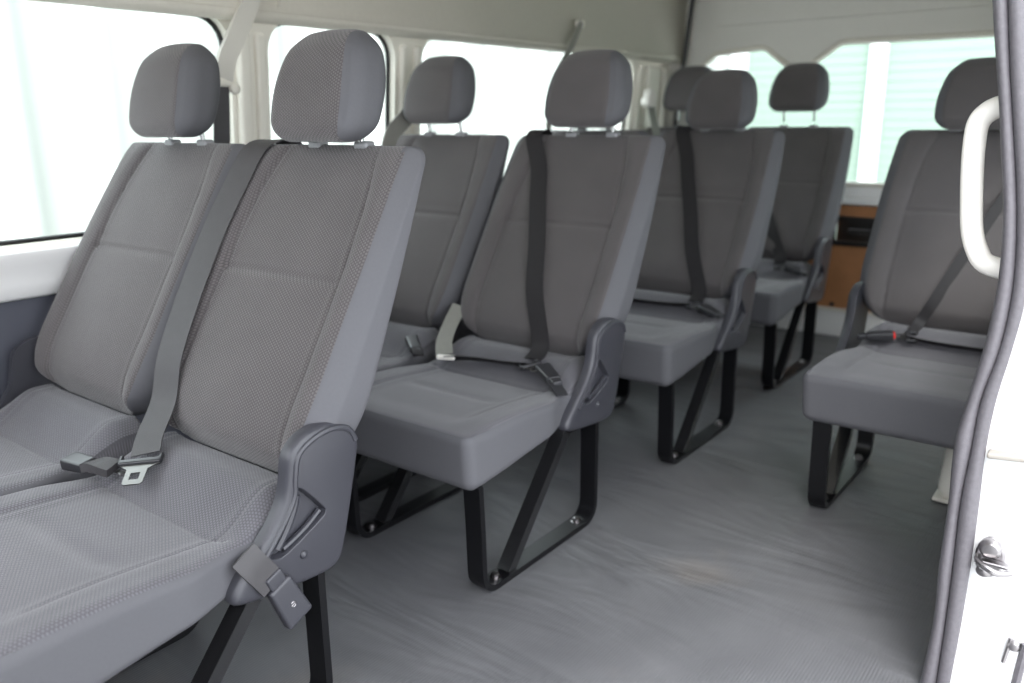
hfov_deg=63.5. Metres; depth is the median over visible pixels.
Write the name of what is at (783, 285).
cushion
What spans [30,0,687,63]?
ceiling
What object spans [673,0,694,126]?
trim
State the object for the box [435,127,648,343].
passenger seat
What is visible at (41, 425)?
cushion
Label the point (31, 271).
trim
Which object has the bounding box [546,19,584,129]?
belt
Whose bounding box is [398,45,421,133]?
trim
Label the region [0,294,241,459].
wall
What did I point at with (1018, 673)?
trim
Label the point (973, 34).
trim
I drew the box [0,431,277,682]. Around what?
cushion
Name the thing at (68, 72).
windows
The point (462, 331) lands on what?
cushion
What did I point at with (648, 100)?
belt
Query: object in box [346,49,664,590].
passenger seat
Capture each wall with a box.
[0,18,668,248]
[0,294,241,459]
[664,0,993,336]
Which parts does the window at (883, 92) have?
post, post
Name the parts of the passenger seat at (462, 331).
backrest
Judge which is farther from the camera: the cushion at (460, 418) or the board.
the board
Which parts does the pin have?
stem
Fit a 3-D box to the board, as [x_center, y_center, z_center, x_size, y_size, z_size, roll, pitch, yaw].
[1.499,-0.395,3.823,1.850,0.478,0.062,11,19,36]
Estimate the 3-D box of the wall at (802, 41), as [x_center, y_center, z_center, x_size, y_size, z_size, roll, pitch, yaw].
[1.503,-0.932,3.675,1.970,1.860,0.055,11,19,36]
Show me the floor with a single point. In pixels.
(716, 564)
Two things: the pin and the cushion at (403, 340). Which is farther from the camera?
the cushion at (403, 340)
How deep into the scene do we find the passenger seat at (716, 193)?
2.78 m
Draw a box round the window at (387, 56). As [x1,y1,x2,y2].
[277,25,389,129]
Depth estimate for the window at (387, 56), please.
2.70 m
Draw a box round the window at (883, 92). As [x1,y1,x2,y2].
[732,37,995,231]
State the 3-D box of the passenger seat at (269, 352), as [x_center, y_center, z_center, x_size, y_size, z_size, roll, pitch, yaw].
[-0.565,0.065,1.389,0.534,1.163,0.882,11,19,36]
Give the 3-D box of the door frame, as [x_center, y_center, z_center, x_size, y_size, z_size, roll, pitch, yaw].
[1.543,-0.141,2.290,0.208,1.750,2.500,11,19,36]
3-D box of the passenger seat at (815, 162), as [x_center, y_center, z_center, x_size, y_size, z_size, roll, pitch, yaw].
[1.020,-0.523,3.404,0.514,1.219,0.882,11,19,36]
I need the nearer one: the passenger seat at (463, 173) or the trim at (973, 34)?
the passenger seat at (463, 173)
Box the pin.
[1001,637,1020,663]
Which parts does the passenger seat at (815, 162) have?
leg frame, backrest, headrest post, recline lever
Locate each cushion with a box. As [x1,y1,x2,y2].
[0,384,140,495]
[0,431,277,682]
[355,335,584,490]
[376,321,438,371]
[435,318,486,343]
[578,288,729,386]
[725,258,811,325]
[802,321,986,448]
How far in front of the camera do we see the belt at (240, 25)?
2.10 m
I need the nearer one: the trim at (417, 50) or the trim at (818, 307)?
the trim at (417, 50)
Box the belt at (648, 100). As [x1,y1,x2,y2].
[641,88,660,135]
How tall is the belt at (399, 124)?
0.264 m
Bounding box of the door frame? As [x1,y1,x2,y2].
[950,310,1023,682]
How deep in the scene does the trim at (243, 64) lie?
2.27 m
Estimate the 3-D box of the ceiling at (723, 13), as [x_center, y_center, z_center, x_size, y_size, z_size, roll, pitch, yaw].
[1.500,-1.534,3.467,1.410,0.310,0.022,11,19,36]
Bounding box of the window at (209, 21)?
[0,17,222,245]
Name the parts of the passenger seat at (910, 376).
leg frame, metal plate, backrest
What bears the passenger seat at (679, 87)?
on the floor
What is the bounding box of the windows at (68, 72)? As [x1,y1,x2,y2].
[0,0,731,240]
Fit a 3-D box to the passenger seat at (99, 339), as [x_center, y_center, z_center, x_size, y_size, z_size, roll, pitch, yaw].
[-0.980,-0.017,1.696,0.514,1.169,0.882,11,19,36]
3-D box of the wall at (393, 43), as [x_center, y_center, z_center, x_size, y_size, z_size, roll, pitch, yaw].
[-0.645,-0.665,2.435,0.095,0.588,4.620,11,19,36]
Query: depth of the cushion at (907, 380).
2.05 m
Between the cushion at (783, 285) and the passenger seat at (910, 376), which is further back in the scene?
the cushion at (783, 285)
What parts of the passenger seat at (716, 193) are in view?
leg frame, leg frame, backrest, recline lever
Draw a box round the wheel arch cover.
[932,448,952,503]
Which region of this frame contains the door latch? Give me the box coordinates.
[974,536,1012,577]
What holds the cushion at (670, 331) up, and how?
on the passenger seat at (716, 193)
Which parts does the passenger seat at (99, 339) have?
backrest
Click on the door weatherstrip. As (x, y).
(970, 444)
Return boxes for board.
[807,204,877,311]
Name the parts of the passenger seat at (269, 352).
metal plate, leg frame, backrest, recline lever, leg frame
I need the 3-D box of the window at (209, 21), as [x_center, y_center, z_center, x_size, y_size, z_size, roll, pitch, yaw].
[-1.361,-0.407,1.554,0.061,0.549,1.898,11,19,36]
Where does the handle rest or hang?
attached to the wall
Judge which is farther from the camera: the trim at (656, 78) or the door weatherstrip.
the trim at (656, 78)
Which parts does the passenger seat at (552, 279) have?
leg frame, metal plate, leg frame, backrest, recline lever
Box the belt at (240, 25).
[213,0,260,142]
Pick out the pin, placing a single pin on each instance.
(1012, 644)
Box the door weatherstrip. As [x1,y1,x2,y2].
[920,0,1023,682]
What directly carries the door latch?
in the door frame
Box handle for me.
[960,96,999,278]
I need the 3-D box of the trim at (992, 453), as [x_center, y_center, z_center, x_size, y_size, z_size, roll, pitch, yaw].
[0.817,0.186,1.321,0.100,0.019,0.026,11,19,36]
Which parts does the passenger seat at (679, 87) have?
backrest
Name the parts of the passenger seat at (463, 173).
leg frame, backrest, headrest post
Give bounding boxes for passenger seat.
[0,29,424,682]
[0,43,244,495]
[208,56,509,501]
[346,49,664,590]
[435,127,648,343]
[558,69,784,463]
[636,66,734,288]
[713,63,853,387]
[802,57,1002,507]
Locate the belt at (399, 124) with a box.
[381,109,411,145]
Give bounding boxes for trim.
[0,239,80,302]
[235,33,268,144]
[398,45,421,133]
[632,66,669,130]
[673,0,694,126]
[700,30,993,187]
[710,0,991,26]
[817,306,874,315]
[842,187,882,205]
[987,449,1023,462]
[1011,642,1023,682]
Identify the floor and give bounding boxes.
[104,324,947,682]
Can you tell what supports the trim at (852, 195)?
attached to the wall at (802, 41)

